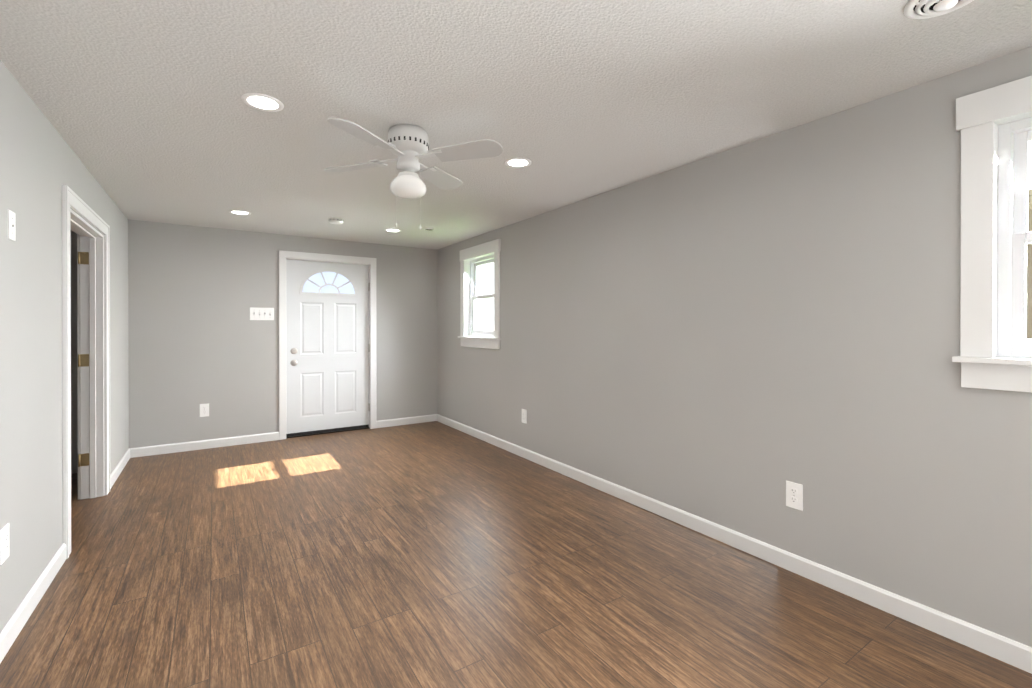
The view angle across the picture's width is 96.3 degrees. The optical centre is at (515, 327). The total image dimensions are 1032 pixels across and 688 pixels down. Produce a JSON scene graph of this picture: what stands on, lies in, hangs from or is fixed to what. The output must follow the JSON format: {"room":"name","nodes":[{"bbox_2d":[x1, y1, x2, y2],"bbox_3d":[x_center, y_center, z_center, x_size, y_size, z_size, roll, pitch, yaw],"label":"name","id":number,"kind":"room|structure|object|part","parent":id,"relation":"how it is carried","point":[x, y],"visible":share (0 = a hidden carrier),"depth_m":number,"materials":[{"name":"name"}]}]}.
{"room":"empty living room","nodes":[
{"label":"empty living room","id":0,"kind":"room"},
{"bbox_2d":[0,60,128,632],"bbox_3d":[-1.912,0.117,1.547,0.130,2.300,6.873,0,0,-33],"label":"wall","id":1,"kind":"structure","parent":0,"point":[41,163],"depth_m":2.14,"materials":[{"name":"grey paint"}]},
{"bbox_2d":[0,523,9,564],"bbox_3d":[-2.002,0.847,1.812,0.008,0.132,0.080,0,0,-33],"label":"outlet","id":2,"kind":"object","parent":1,"relation":"attached to","point":[4,545],"visible":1,"depth_m":1.80,"materials":[{"name":"white plastic"}]},
{"bbox_2d":[8,210,15,240],"bbox_3d":[-2.048,-0.413,1.879,0.008,0.115,0.070,0,0,-33],"label":"light switch","id":3,"kind":"object","parent":1,"relation":"attached to","point":[11,225],"visible":1,"depth_m":1.87,"materials":[{"name":"white plastic"}]},
{"bbox_2d":[0,543,65,662],"bbox_3d":[-1.256,1.225,0.678,0.014,0.090,4.395,0,0,-33],"label":"baseboard","id":4,"kind":"structure","parent":1,"relation":"attached to","point":[14,626],"depth_m":2.03,"materials":[{"name":"white wood"}]},
{"bbox_2d":[62,185,109,558],"bbox_3d":[-2.855,0.243,2.993,0.169,2.040,1.235,0,0,-33],"label":"door frame","id":5,"kind":"structure","parent":1,"relation":"attached to","point":[93,334],"depth_m":3.40,"materials":[{"name":"white wood"}]},
{"bbox_2d":[78,252,88,466],"bbox_3d":[-3.171,0.232,3.389,0.060,1.570,0.012,0,0,-33],"label":"door hinges","id":6,"kind":"object","parent":5,"relation":"attached to","point":[83,359],"visible":1,"depth_m":3.39,"materials":[{"name":"gold metal"}]},
{"bbox_2d":[110,448,131,488],"bbox_3d":[-3.426,1.216,3.994,0.014,0.090,1.060,0,0,-33],"label":"baseboard","id":7,"kind":"structure","parent":1,"relation":"attached to","point":[120,466],"depth_m":3.99,"materials":[{"name":"white wood"}]},
{"bbox_2d":[71,230,77,473],"bbox_3d":[-4.142,0.111,3.833,1.100,2.300,0.100,0,0,-33],"label":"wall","id":8,"kind":"structure","parent":0,"point":[74,437],"depth_m":3.98,"materials":[{"name":"grey paint"}]},
{"bbox_2d":[128,219,436,447],"bbox_3d":[-2.431,0.107,5.404,3.485,2.300,0.150,0,0,-33],"label":"wall","id":9,"kind":"structure","parent":0,"point":[197,336],"depth_m":4.91,"materials":[{"name":"grey paint"}]},
{"bbox_2d":[200,403,208,416],"bbox_3d":[-3.228,0.859,4.790,0.080,0.132,0.008,0,0,-33],"label":"outlet","id":10,"kind":"object","parent":9,"relation":"attached to","point":[204,410],"visible":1,"depth_m":4.79,"materials":[{"name":"white plastic"}]},
{"bbox_2d":[132,432,278,457],"bbox_3d":[-3.192,1.213,4.812,1.300,0.090,0.014,0,0,-33],"label":"baseboard","id":11,"kind":"structure","parent":9,"relation":"attached to","point":[247,439],"depth_m":4.77,"materials":[{"name":"white wood"}]},
{"bbox_2d":[250,307,273,319],"bbox_3d":[-2.786,-0.150,5.071,0.222,0.131,0.018,0,0,-33],"label":"light switch","id":12,"kind":"object","parent":9,"relation":"attached to","point":[261,313],"visible":1,"depth_m":5.06,"materials":[{"name":"white plastic"}]},
{"bbox_2d":[279,250,376,439],"bbox_3d":[-2.233,0.199,5.522,1.084,2.116,0.169,0,0,-33],"label":"door","id":13,"kind":"structure","parent":9,"relation":"attached to","point":[327,375],"depth_m":5.49,"materials":[{"name":"white wood"}]},
{"bbox_2d":[286,424,368,436],"bbox_3d":[-2.224,1.228,5.510,0.926,0.033,0.007,0,0,-33],"label":"threshold","id":14,"kind":"object","parent":13,"relation":"attached to","point":[325,430],"visible":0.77,"depth_m":5.49,"materials":[{"name":"black metal"}]},
{"bbox_2d":[300,269,356,295],"bbox_3d":[-2.222,-0.536,5.502,0.646,0.311,0.012,0,0,-33],"label":"glass lite","id":15,"kind":"object","parent":13,"relation":"in","point":[329,282],"visible":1,"depth_m":5.50,"materials":[{"name":"clear glass"}]},
{"bbox_2d":[290,283,369,411],"bbox_3d":[-2.184,0.247,5.494,0.892,1.600,0.075,0,0,-33],"label":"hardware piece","id":16,"kind":"object","parent":13,"relation":"attached to","point":[293,362],"visible":1,"depth_m":5.30,"materials":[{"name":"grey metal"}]},
{"bbox_2d":[377,414,435,427],"bbox_3d":[-1.408,1.210,5.979,0.796,0.090,0.014,0,0,-33],"label":"baseboard","id":17,"kind":"structure","parent":9,"relation":"attached to","point":[426,418],"depth_m":5.97,"materials":[{"name":"white wood"}]},
{"bbox_2d":[0,421,1031,687],"bbox_3d":[-1.060,1.316,2.197,4.705,0.100,7.023,0,0,-33],"label":"floor","id":18,"kind":"structure","parent":0,"point":[430,555],"depth_m":2.21,"materials":[{"name":"brown wood"}]},
{"bbox_2d":[0,0,1031,248],"bbox_3d":[-1.060,-1.109,2.191,4.705,0.150,7.023,0,0,-33],"label":"ceiling","id":19,"kind":"structure","parent":0,"point":[146,112],"depth_m":1.98,"materials":[{"name":"white paint"}]},
{"bbox_2d":[229,210,250,214],"bbox_3d":[-2.494,-1.036,4.178,0.172,0.006,0.172,0,0,-33],"label":"recessed light","id":20,"kind":"object","parent":19,"relation":"in","point":[239,212],"visible":0.98,"depth_m":4.17,"materials":[{"name":"white"}]},
{"bbox_2d":[241,93,283,111],"bbox_3d":[-1.162,-1.030,2.123,0.172,0.006,0.172,0,0,-33],"label":"recessed light","id":21,"kind":"object","parent":19,"relation":"in","point":[262,102],"visible":1,"depth_m":2.12,"materials":[{"name":"white"}]},
{"bbox_2d":[329,218,343,223],"bbox_3d":[-1.735,-1.020,4.460,0.135,0.040,0.135,0,0,-33],"label":"smoke detector","id":22,"kind":"object","parent":19,"relation":"attached to","point":[335,221],"visible":1,"depth_m":4.42,"materials":[{"name":"white plastic"}]},
{"bbox_2d":[385,229,400,231],"bbox_3d":[-1.320,-1.038,4.959,0.172,0.006,0.172,0,0,-33],"label":"recessed light","id":23,"kind":"object","parent":19,"relation":"in","point":[392,230],"visible":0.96,"depth_m":4.96,"materials":[{"name":"white"}]},
{"bbox_2d":[324,117,502,229],"bbox_3d":[-0.573,-0.779,2.438,0.811,0.512,0.788,0,0,-25],"label":"ceiling fan","id":24,"kind":"object","parent":19,"relation":"attached to","point":[407,145],"visible":1,"depth_m":2.37,"materials":[{"name":"white"}]},
{"bbox_2d":[504,158,531,167],"bbox_3d":[0.013,-1.032,2.903,0.172,0.006,0.172,0,0,-33],"label":"recessed light","id":25,"kind":"object","parent":19,"relation":"in","point":[517,162],"visible":1,"depth_m":2.90,"materials":[{"name":"white"}]},
{"bbox_2d":[904,0,973,18],"bbox_3d":[1.340,-1.016,1.441,0.201,0.032,0.201,0,0,-33],"label":"ceiling vent","id":26,"kind":"object","parent":19,"relation":"in","point":[919,9],"visible":1,"depth_m":1.47,"materials":[{"name":"white"}]},
{"bbox_2d":[437,46,1031,646],"bbox_3d":[0.887,0.113,3.378,0.150,2.300,6.873,0,0,-33],"label":"wall","id":27,"kind":"structure","parent":0,"point":[737,338],"depth_m":2.40,"materials":[{"name":"grey paint"}]},
{"bbox_2d":[458,239,500,348],"bbox_3d":[-0.372,-0.349,5.255,0.190,1.157,0.931,0,0,-33],"label":"window","id":28,"kind":"structure","parent":27,"relation":"in","point":[493,247],"depth_m":5.38,"materials":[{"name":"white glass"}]},
{"bbox_3d":[-0.327,-0.348,5.285,0.082,0.910,0.715,0,0,-33],"label":"far window sash","id":29,"kind":"part","parent":28,"relation":"part of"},
{"bbox_3d":[-0.327,-0.347,5.284,0.030,0.773,0.577,0,0,-33],"label":"window glass","id":30,"kind":"part","parent":28,"relation":"part of","materials":[{"name":"glass"}]},
{"bbox_2d":[522,409,526,423],"bbox_3d":[0.077,0.859,4.474,0.008,0.132,0.080,0,0,-33],"label":"outlet","id":31,"kind":"object","parent":27,"relation":"attached to","point":[524,415],"visible":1,"depth_m":4.46,"materials":[{"name":"white plastic"}]},
{"bbox_2d":[436,414,1031,673],"bbox_3d":[0.778,1.217,3.399,0.014,0.090,6.723,0,0,-33],"label":"baseboard","id":32,"kind":"structure","parent":27,"relation":"attached to","point":[998,646],"depth_m":2.31,"materials":[{"name":"white wood"}]},
{"bbox_2d":[786,480,802,510],"bbox_3d":[1.439,0.870,2.392,0.008,0.132,0.080,0,0,-33],"label":"outlet","id":33,"kind":"object","parent":27,"relation":"attached to","point":[794,495],"visible":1,"depth_m":2.39,"materials":[{"name":"white plastic"}]},
{"bbox_2d":[952,76,1031,392],"bbox_3d":[2.078,-0.339,1.510,0.190,1.157,0.931,0,0,-33],"label":"window","id":34,"kind":"structure","parent":27,"relation":"in","point":[982,116],"depth_m":1.79,"materials":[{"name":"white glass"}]},
{"bbox_3d":[2.123,-0.338,1.540,0.082,0.910,0.715,0,0,-33],"label":"near window sash","id":35,"kind":"part","parent":34,"relation":"part of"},
{"label":"outside","id":36,"kind":"structure","parent":0,"visible":0},
{"bbox_3d":[2.359,1.845,13.408,100.000,0.020,100.000,0,0,-33],"label":"ground","id":37,"kind":"structure","parent":36,"visible":0},
{"bbox_2d":[1026,189,1031,338],"bbox_3d":[9.683,-0.484,1.941,6.500,4.700,11.200,0,0,-33],"label":"house","id":38,"kind":"structure","parent":37,"relation":"on","point":[1029,282],"depth_m":4.17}
]}

